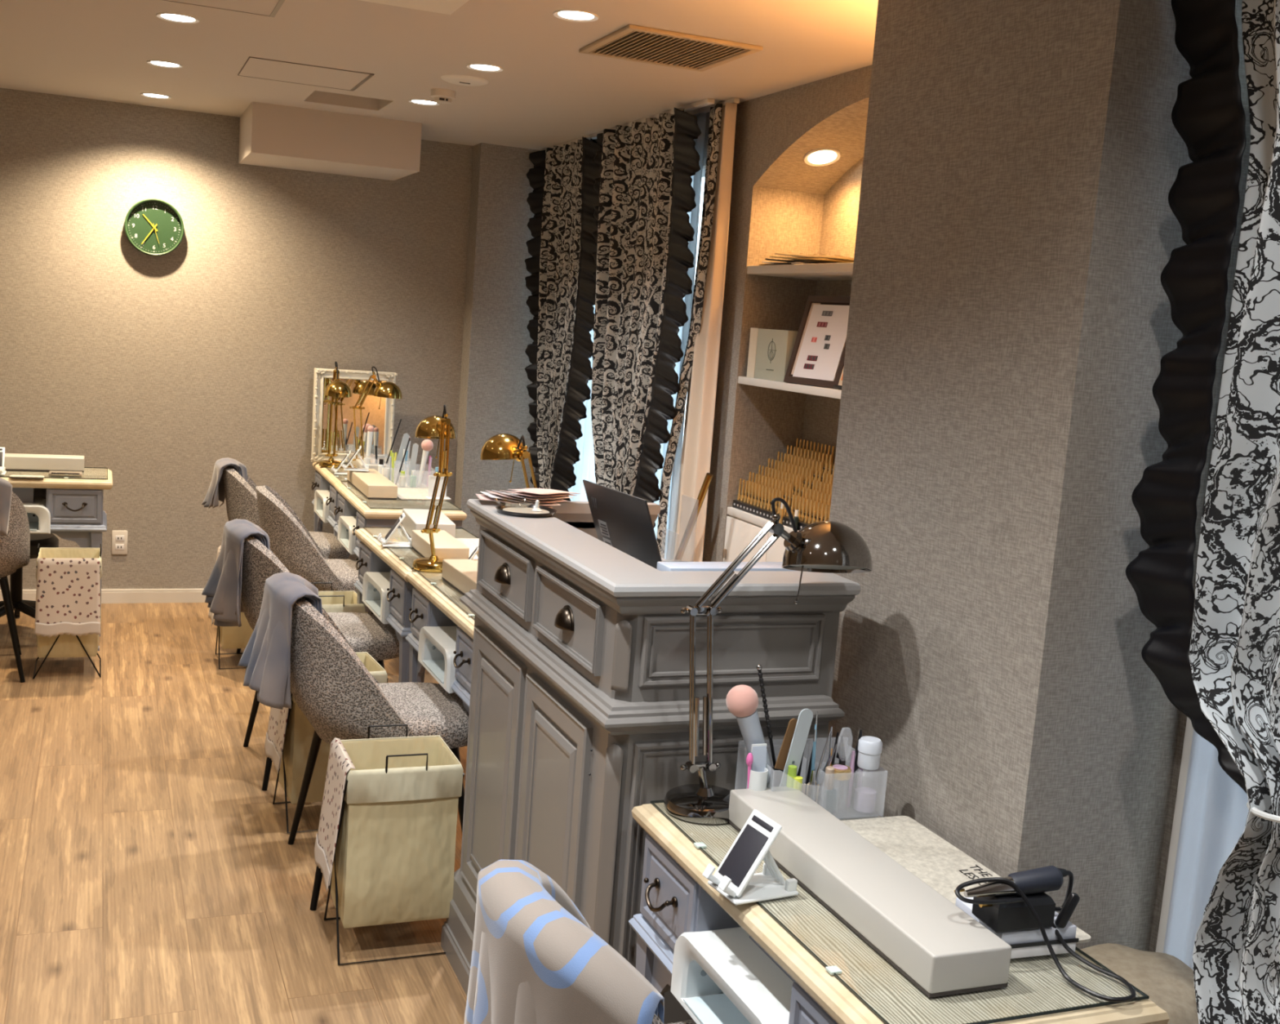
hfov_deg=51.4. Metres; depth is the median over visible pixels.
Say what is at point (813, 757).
tool
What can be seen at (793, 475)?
bottle
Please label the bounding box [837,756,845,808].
scoop
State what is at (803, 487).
bottle
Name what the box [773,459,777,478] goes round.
bottle
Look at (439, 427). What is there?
desk lamp
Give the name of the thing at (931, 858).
desk mat
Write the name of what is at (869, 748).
bottle
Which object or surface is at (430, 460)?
pen
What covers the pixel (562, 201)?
patterned curtain
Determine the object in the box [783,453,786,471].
bottle
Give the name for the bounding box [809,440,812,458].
bottle
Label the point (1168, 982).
upholstered stool
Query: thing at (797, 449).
bottle
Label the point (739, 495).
bottle
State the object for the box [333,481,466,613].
vanity desk
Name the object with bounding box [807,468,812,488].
bottle
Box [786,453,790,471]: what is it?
bottle
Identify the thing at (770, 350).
gift box
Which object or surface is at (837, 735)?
brush
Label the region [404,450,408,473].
pen
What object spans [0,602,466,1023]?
floor
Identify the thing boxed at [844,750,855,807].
pen
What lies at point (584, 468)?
window
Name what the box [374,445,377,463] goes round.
pen
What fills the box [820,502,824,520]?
bottle
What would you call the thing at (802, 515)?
bottle
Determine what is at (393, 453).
pen
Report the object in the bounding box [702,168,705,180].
window
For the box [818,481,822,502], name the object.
bottle
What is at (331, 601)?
storage basket
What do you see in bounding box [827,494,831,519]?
bottle
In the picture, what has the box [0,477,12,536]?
blanket
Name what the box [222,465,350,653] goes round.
tub chair
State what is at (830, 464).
bottle
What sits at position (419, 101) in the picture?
recessed light
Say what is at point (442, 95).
smoke detector
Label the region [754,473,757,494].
bottle
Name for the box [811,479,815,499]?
bottle
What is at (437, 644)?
dryer
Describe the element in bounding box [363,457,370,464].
organizer
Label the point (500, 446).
desk lamp
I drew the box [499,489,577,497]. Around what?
leaflet
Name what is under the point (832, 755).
probe
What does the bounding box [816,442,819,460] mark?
bottle
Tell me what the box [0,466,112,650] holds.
vanity desk
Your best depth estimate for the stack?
1.79 m
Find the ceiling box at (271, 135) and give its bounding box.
[238,101,422,180]
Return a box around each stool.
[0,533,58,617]
[1080,942,1199,1023]
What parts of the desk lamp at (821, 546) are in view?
arm, stem, arm, pull chain, lamp shade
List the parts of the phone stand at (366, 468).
plate, plate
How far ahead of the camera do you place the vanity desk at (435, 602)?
3.92 m
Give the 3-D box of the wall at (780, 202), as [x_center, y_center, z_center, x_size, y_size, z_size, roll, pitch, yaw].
[0.492,-0.363,5.171,0.360,2.460,4.680,1,9,-22]
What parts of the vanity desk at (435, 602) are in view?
drawer rail, handle, leg, drawer, tabletop panel, drawer rail, handle, drawer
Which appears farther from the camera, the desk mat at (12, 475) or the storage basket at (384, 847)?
the desk mat at (12, 475)
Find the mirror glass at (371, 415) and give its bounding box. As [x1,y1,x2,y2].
[321,377,385,454]
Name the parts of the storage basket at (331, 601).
wire frame, wire frame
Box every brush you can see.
[365,425,373,457]
[404,436,410,475]
[417,439,433,485]
[725,684,771,784]
[831,732,839,764]
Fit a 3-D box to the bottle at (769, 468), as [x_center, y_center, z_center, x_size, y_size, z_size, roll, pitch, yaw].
[0.484,-0.125,4.997,0.014,0.084,0.014,1,9,-22]
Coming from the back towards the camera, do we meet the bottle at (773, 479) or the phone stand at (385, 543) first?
the bottle at (773, 479)
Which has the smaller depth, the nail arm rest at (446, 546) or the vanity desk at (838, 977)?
the vanity desk at (838, 977)
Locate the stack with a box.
[955,896,1079,958]
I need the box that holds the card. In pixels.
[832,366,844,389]
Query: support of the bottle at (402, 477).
in the organizer at (385, 471)
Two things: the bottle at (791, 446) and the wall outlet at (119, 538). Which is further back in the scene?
the wall outlet at (119, 538)
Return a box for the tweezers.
[815,725,832,790]
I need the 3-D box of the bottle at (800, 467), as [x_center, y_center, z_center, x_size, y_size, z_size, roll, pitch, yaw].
[0.582,-0.125,4.858,0.014,0.084,0.014,1,9,-22]
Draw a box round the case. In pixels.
[822,787,839,812]
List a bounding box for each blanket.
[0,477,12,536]
[201,457,248,507]
[201,518,270,626]
[237,571,322,709]
[464,859,664,1023]
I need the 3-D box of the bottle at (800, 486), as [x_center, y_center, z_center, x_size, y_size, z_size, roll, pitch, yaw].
[0.563,-0.050,4.699,0.014,0.084,0.014,1,9,-22]
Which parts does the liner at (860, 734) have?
handle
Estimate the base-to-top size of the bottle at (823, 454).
0.084 m
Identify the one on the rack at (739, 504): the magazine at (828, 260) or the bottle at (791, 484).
the bottle at (791, 484)
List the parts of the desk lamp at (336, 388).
arm, arm, lamp shade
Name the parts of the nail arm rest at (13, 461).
board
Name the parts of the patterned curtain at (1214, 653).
ruffle trim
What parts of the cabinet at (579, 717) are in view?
door, cup handle, drawer, door, cup handle, drawer, waist moulding, cornice, panel, panel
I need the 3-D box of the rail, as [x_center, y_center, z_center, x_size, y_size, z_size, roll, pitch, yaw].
[-0.073,-1.693,5.907,0.095,0.018,2.160,1,9,-22]
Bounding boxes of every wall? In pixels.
[0,87,473,589]
[696,64,871,561]
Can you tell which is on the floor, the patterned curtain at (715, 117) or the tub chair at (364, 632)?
the tub chair at (364, 632)
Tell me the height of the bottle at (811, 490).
0.084 m
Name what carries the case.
in the cup at (757, 780)
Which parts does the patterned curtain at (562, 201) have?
ruffle trim, ruffle trim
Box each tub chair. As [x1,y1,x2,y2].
[0,491,30,682]
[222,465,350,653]
[240,534,399,790]
[255,485,384,665]
[288,596,469,910]
[651,1013,696,1023]
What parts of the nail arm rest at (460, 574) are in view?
board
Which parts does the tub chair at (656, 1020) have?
backrest, seat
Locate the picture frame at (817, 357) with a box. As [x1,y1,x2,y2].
[783,295,850,388]
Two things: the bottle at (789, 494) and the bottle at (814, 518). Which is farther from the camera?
the bottle at (789, 494)
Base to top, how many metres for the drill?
0.082 m
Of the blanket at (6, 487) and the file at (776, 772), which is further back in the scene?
the blanket at (6, 487)
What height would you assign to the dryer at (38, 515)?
0.187 m
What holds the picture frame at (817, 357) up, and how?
on the niche shelf at (809, 389)
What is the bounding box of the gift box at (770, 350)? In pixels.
[746,327,797,382]
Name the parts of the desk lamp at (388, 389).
arm, arm, lamp shade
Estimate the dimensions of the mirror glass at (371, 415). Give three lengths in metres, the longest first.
0.381 x 0.316 x 0.004 m
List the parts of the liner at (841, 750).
handle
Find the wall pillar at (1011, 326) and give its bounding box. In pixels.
[822,0,1250,951]
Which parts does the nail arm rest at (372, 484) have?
board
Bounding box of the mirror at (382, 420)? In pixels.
[311,368,397,464]
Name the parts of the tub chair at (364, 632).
leg, backrest, leg, seat, leg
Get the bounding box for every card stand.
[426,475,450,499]
[455,537,479,559]
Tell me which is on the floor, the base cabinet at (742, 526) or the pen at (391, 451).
the base cabinet at (742, 526)
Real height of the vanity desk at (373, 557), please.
0.747 m
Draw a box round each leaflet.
[475,493,552,508]
[480,491,560,505]
[485,489,567,502]
[492,489,573,499]
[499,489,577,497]
[507,488,580,494]
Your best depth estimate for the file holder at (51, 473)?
5.62 m
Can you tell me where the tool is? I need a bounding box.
[810,711,817,773]
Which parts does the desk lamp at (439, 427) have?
stem, lamp shade, arm, pull chain, arm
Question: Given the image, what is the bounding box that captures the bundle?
[801,782,819,803]
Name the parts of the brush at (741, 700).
handle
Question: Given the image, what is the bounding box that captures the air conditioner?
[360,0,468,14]
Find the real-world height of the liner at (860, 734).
0.140 m
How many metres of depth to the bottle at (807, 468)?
4.80 m
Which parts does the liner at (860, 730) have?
handle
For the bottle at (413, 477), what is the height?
0.075 m
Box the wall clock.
[124,198,184,255]
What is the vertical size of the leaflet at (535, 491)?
0.012 m
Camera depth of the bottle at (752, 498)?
4.95 m
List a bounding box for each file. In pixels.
[394,432,409,475]
[406,443,418,485]
[766,718,797,786]
[779,708,813,786]
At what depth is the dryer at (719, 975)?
2.00 m
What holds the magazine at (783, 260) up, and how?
on the magazine at (769, 262)
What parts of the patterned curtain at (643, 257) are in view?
ruffle trim, ruffle trim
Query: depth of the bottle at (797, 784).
2.23 m
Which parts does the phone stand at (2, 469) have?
plate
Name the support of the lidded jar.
in the cup at (757, 780)
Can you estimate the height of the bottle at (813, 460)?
0.084 m
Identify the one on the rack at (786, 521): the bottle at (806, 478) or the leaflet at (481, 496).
the bottle at (806, 478)
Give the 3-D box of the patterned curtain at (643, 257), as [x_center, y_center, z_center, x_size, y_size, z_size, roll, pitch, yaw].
[-0.053,-0.445,5.699,0.121,2.393,1.130,1,9,-22]
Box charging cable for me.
[955,876,1135,1001]
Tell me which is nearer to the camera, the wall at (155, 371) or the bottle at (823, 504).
the bottle at (823, 504)
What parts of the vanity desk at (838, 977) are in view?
leg, drawer rail, handle, drawer, drawer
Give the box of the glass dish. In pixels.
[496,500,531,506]
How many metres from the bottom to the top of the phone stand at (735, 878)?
0.109 m
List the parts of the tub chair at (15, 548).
seat, leg, leg, backrest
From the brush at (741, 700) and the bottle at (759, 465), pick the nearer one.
the brush at (741, 700)
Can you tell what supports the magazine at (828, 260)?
on the magazine at (783, 260)
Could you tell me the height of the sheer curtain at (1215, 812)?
2.210 m
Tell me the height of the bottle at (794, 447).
0.084 m
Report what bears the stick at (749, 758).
in the cup at (757, 780)
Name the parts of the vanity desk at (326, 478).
handle, leg, drawer, handle, drawer rail, drawer, tabletop panel, glass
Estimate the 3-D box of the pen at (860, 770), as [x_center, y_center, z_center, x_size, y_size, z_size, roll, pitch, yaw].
[0.381,0.465,2.313,0.010,0.096,0.010,-4,11,-44]
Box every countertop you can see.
[466,498,861,597]
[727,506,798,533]
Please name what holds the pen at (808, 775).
in the cup at (757, 780)
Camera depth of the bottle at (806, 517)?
4.57 m
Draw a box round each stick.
[385,418,401,465]
[395,437,410,484]
[746,752,753,788]
[756,664,776,767]
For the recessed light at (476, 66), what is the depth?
4.69 m
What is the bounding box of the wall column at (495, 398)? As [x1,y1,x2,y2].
[453,142,546,537]
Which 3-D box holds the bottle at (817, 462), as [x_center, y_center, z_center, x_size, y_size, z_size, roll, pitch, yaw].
[0.639,-0.143,4.818,0.014,0.084,0.014,1,9,-22]
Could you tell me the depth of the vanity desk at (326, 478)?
6.44 m
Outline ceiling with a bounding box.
[0,0,878,150]
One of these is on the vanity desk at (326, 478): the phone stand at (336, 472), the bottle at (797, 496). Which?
the phone stand at (336, 472)
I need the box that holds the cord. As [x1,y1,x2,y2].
[1246,801,1279,822]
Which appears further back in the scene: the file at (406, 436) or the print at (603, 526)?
the file at (406, 436)
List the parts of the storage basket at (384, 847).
wire frame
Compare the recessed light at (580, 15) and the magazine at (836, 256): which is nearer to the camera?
the recessed light at (580, 15)
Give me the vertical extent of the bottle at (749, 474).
0.084 m
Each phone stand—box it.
[0,447,6,475]
[331,450,354,474]
[340,445,368,471]
[377,512,412,547]
[467,545,479,559]
[702,808,798,905]
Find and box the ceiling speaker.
[440,74,488,85]
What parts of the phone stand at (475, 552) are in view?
plate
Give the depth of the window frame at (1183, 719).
2.16 m
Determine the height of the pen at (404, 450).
0.130 m
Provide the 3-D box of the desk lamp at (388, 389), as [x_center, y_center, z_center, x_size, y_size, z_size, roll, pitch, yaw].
[-1.296,-0.454,6.514,0.252,0.515,0.141,0,9,-26]
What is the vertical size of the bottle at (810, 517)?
0.084 m
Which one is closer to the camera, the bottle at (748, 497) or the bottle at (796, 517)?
the bottle at (796, 517)
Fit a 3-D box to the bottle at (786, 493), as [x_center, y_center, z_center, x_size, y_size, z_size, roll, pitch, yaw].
[0.516,-0.028,4.713,0.014,0.084,0.014,1,9,-22]
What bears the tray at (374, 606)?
on the dryer at (375, 584)
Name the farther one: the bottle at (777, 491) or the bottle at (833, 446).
the bottle at (833, 446)
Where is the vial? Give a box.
[808,768,815,800]
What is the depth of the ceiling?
4.59 m
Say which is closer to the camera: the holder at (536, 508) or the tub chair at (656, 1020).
the tub chair at (656, 1020)
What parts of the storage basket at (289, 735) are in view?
wire frame, wire frame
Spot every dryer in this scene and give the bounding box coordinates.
[12,487,50,533]
[314,489,330,522]
[337,515,356,554]
[362,571,391,623]
[417,625,458,693]
[671,926,793,1023]
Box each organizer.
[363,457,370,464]
[382,466,389,479]
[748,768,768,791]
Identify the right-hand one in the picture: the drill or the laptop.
the drill
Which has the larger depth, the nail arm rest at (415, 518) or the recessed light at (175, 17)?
the nail arm rest at (415, 518)
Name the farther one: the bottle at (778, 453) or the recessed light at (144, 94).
the recessed light at (144, 94)
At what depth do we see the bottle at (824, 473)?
4.69 m
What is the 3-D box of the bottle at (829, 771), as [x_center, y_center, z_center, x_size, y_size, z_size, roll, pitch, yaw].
[0.321,0.474,2.272,0.016,0.080,0.016,1,9,-22]
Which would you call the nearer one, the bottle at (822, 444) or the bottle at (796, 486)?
the bottle at (796, 486)
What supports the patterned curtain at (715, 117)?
hanging from the rail
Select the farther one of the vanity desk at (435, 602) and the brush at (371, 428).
the brush at (371, 428)
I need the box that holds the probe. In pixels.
[814,743,836,801]
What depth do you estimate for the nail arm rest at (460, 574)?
3.93 m
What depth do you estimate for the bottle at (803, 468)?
4.83 m
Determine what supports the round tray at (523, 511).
on the cabinet at (579, 717)
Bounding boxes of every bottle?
[377,458,384,474]
[399,471,405,486]
[409,470,416,487]
[737,478,742,500]
[740,479,745,502]
[743,480,748,502]
[746,480,751,503]
[747,471,751,492]
[750,482,755,505]
[751,472,754,493]
[753,483,758,506]
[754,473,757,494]
[756,484,761,506]
[757,464,760,483]
[760,465,764,484]
[760,475,764,497]
[760,484,764,508]
[763,486,768,509]
[764,466,767,485]
[766,487,771,511]
[767,457,770,475]
[767,467,770,486]
[769,488,775,511]
[770,458,773,477]
[770,468,773,487]
[770,478,774,501]
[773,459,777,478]
[773,469,777,488]
[774,489,778,512]
[776,451,779,469]
[777,460,780,479]
[777,480,782,503]
[777,490,782,514]
[778,502,783,524]
[779,452,782,470]
[780,461,783,479]
[782,480,785,499]
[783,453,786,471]
[783,462,786,480]
[783,492,787,515]
[785,482,788,502]
[786,444,789,462]
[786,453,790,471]
[786,493,791,517]
[786,764,797,787]
[787,483,792,506]
[789,445,792,463]
[790,454,793,473]
[791,474,795,496]
[791,493,795,516]
[792,446,795,464]
[792,509,799,530]
[793,455,796,474]
[793,495,798,517]
[793,775,802,791]
[794,465,797,488]
[794,475,799,493]
[794,484,798,508]
[795,438,798,455]
[796,447,799,465]
[797,466,801,488]
[797,475,802,496]
[797,485,801,509]
[798,496,802,520]
[799,438,802,456]
[800,448,803,466]
[800,486,804,511]
[800,497,805,521]
[801,466,804,490]
[802,439,805,457]
[803,448,806,466]
[804,457,807,480]
[804,467,808,487]
[804,477,808,497]
[804,488,808,511]
[804,498,809,523]
[805,440,808,457]
[807,449,809,467]
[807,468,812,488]
[807,499,813,524]
[808,458,811,482]
[808,478,811,498]
[808,488,812,513]
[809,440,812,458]
[810,450,813,468]
[811,459,814,483]
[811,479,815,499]
[811,501,817,523]
[812,489,816,514]
[813,441,816,459]
[813,451,817,474]
[813,460,818,479]
[814,470,817,489]
[815,480,818,501]
[815,491,819,515]
[815,502,820,522]
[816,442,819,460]
[817,452,821,475]
[817,462,822,480]
[817,471,822,491]
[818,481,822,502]
[820,443,823,462]
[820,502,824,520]
[821,453,824,475]
[822,471,825,492]
[822,765,835,813]
[823,444,826,466]
[823,453,828,471]
[823,493,827,518]
[824,462,828,482]
[824,504,828,520]
[826,473,829,493]
[826,483,830,504]
[827,444,831,467]
[827,454,832,473]
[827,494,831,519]
[828,463,831,483]
[829,474,832,494]
[831,445,834,469]
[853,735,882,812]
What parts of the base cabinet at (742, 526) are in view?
knob, door, door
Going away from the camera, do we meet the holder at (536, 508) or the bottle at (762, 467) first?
the holder at (536, 508)
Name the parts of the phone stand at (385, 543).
plate, plate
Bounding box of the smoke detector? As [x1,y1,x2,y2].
[430,88,456,103]
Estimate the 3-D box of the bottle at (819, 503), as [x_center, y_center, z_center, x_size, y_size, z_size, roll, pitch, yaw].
[0.603,0.009,4.497,0.014,0.084,0.014,1,9,-22]
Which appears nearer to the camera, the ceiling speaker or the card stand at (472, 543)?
the card stand at (472, 543)
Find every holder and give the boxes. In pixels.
[48,470,82,475]
[531,499,542,511]
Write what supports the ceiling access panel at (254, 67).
attached to the ceiling
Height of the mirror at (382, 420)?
0.476 m
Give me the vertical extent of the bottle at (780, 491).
0.084 m
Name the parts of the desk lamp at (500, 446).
lamp shade, pull chain, arm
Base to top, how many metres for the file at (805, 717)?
0.184 m
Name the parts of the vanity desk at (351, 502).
drawer rail, handle, drawer, handle, drawer rail, drawer, tabletop panel, glass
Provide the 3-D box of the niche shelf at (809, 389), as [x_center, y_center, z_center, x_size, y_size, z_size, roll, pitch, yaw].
[0.829,-0.359,4.265,0.297,0.027,1.746,1,9,-22]
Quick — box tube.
[746,743,767,786]
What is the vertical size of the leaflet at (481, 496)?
0.016 m
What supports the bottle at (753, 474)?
on the rack at (739, 504)
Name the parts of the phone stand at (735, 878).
plate, plate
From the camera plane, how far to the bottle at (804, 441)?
5.06 m
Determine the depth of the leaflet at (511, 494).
3.11 m
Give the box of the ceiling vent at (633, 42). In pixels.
[578,24,763,71]
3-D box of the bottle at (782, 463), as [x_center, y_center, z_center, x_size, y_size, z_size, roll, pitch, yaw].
[0.531,-0.147,4.983,0.014,0.084,0.014,1,9,-22]
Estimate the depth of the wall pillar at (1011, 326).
2.14 m
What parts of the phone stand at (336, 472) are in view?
plate, plate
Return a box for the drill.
[954,865,1079,933]
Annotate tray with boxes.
[28,522,38,530]
[315,509,322,517]
[339,537,348,548]
[364,600,381,616]
[422,659,444,682]
[495,504,556,517]
[657,561,794,570]
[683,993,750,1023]
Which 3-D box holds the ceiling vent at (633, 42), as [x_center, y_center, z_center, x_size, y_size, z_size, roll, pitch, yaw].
[0.088,-1.437,4.135,0.435,0.012,0.445,1,9,-22]
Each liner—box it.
[835,735,845,803]
[850,729,860,804]
[851,728,862,807]
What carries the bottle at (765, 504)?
on the rack at (739, 504)
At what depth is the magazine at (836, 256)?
4.59 m
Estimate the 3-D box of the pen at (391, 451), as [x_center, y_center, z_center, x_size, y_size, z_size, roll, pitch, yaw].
[-1.198,-0.236,6.399,0.011,0.120,0.011,4,8,0]
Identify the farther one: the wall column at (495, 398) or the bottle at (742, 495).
the wall column at (495, 398)
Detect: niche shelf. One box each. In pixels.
[737,376,841,399]
[746,262,853,279]
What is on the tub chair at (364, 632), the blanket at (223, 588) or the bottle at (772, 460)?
the blanket at (223, 588)
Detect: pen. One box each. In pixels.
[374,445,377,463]
[388,456,391,480]
[390,450,392,475]
[391,452,394,483]
[394,452,396,471]
[402,448,405,471]
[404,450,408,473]
[426,457,431,486]
[796,747,804,775]
[804,735,817,794]
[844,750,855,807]
[856,767,862,787]
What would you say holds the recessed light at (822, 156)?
in the wall at (780, 202)
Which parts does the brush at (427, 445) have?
handle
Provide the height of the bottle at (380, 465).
0.085 m
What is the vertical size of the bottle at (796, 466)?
0.084 m
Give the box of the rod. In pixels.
[674,472,713,560]
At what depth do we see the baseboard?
6.65 m
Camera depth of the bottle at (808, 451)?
4.95 m
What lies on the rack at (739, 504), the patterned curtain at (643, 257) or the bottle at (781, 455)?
the bottle at (781, 455)
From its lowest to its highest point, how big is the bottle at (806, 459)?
0.084 m
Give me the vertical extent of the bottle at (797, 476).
0.084 m
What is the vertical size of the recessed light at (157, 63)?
0.007 m
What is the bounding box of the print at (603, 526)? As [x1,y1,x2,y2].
[600,523,608,535]
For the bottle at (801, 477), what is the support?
on the rack at (739, 504)
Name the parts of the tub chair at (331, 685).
leg, leg, backrest, seat, leg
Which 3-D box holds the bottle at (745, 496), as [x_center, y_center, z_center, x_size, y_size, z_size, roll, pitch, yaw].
[0.399,-0.077,5.001,0.014,0.084,0.014,1,9,-22]
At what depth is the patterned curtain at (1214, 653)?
1.83 m
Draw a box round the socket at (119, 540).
[115,535,124,549]
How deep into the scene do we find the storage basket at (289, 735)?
3.92 m
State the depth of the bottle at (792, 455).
4.99 m
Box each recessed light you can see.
[140,92,171,98]
[146,59,182,67]
[155,12,199,23]
[408,98,439,105]
[466,62,503,71]
[552,8,599,22]
[803,147,840,166]
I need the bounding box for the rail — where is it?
[540,97,739,152]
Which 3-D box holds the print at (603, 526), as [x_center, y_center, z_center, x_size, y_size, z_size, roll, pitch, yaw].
[-0.080,0.038,2.941,0.009,0.023,0.034,0,9,-27]
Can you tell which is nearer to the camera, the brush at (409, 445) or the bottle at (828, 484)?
the bottle at (828, 484)
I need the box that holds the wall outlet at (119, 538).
[111,530,127,554]
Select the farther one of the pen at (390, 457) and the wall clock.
the wall clock
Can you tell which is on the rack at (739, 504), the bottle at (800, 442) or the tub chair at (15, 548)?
the bottle at (800, 442)
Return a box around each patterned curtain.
[524,136,602,501]
[591,106,701,527]
[656,103,722,558]
[1125,0,1279,1023]
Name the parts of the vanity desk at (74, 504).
rail, glass, tabletop panel, drawer, handle, drawer rail, leg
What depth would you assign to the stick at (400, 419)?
6.42 m
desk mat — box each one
[9,474,44,477]
[394,482,448,500]
[840,815,1090,943]
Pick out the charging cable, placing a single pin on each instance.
(1024, 898)
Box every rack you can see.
[732,466,832,522]
[777,507,828,530]
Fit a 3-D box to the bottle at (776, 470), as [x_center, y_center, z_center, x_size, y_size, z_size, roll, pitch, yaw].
[0.504,-0.116,4.947,0.014,0.084,0.014,1,9,-22]
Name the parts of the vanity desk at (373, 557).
drawer rail, handle, leg, drawer, handle, drawer, drawer rail, leg, tabletop panel, glass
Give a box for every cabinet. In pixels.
[440,498,861,1023]
[722,506,798,561]
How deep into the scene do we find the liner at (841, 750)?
2.31 m
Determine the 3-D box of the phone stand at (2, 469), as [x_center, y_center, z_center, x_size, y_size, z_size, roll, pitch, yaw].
[-2.681,-0.213,5.532,0.080,0.109,0.126,1,9,-22]
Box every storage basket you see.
[32,542,102,679]
[208,545,253,668]
[264,651,388,833]
[310,582,368,613]
[314,724,464,964]
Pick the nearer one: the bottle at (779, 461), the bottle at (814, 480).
the bottle at (814, 480)
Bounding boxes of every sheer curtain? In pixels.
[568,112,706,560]
[1163,728,1248,969]
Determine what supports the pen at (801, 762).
in the cup at (757, 780)
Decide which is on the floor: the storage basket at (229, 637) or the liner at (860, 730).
the storage basket at (229, 637)
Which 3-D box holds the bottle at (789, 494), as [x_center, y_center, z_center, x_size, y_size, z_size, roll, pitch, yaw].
[0.526,-0.024,4.689,0.014,0.084,0.014,1,9,-22]
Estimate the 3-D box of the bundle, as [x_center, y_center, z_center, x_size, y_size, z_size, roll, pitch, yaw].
[0.281,0.486,2.256,0.045,0.055,0.007,1,9,-22]
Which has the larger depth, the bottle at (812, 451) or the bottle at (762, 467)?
the bottle at (762, 467)
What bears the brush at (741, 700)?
in the cup at (757, 780)
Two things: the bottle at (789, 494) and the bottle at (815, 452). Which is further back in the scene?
the bottle at (815, 452)
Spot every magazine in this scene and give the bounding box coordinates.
[759,262,795,265]
[761,261,813,264]
[764,257,835,263]
[769,254,853,262]
[774,252,853,261]
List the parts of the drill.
handpiece cord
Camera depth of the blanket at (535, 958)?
1.63 m
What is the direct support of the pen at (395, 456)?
in the organizer at (366, 460)
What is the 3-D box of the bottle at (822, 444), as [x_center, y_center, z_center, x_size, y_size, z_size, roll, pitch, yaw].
[0.673,-0.212,4.940,0.014,0.084,0.014,1,9,-22]
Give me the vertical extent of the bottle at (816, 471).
0.084 m
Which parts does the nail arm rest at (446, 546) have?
board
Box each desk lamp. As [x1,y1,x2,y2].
[319,361,351,466]
[346,366,402,471]
[412,404,456,572]
[480,433,537,488]
[663,497,872,823]
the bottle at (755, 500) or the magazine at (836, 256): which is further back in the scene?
the bottle at (755, 500)
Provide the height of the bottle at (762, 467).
0.084 m
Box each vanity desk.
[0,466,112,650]
[311,462,422,535]
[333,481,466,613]
[353,526,478,682]
[405,569,475,713]
[628,787,1169,1023]
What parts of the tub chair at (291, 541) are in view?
backrest, seat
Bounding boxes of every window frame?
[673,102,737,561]
[1148,711,1193,952]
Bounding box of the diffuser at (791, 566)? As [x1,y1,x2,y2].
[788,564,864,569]
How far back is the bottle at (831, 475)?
4.64 m
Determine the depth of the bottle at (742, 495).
5.02 m
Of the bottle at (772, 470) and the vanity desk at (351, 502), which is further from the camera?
the vanity desk at (351, 502)
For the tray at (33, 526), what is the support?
on the dryer at (38, 515)
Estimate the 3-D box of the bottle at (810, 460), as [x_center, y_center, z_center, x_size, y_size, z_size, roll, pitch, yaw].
[0.619,-0.151,4.868,0.014,0.084,0.014,1,9,-22]
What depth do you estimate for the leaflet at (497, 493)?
3.10 m
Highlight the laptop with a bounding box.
[582,479,688,568]
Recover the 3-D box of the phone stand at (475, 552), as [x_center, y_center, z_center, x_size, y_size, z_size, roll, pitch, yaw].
[-0.513,0.146,4.111,0.126,0.109,0.080,4,8,-4]
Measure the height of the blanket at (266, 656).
0.335 m
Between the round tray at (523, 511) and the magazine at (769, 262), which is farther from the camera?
the magazine at (769, 262)
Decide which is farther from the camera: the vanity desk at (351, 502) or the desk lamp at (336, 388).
the desk lamp at (336, 388)
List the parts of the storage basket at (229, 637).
wire frame, wire frame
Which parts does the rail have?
rail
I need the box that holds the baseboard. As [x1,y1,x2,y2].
[0,588,206,603]
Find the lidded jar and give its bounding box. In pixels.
[830,764,851,780]
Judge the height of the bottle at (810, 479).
0.084 m
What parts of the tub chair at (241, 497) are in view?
leg, backrest, seat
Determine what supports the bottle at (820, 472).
on the rack at (786, 521)
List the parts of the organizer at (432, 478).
frame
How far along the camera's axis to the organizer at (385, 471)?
5.99 m
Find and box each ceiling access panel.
[164,0,284,17]
[237,56,373,91]
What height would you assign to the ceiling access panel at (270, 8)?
0.004 m
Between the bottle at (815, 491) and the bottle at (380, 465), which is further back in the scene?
the bottle at (380, 465)
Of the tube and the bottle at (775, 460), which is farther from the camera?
the bottle at (775, 460)

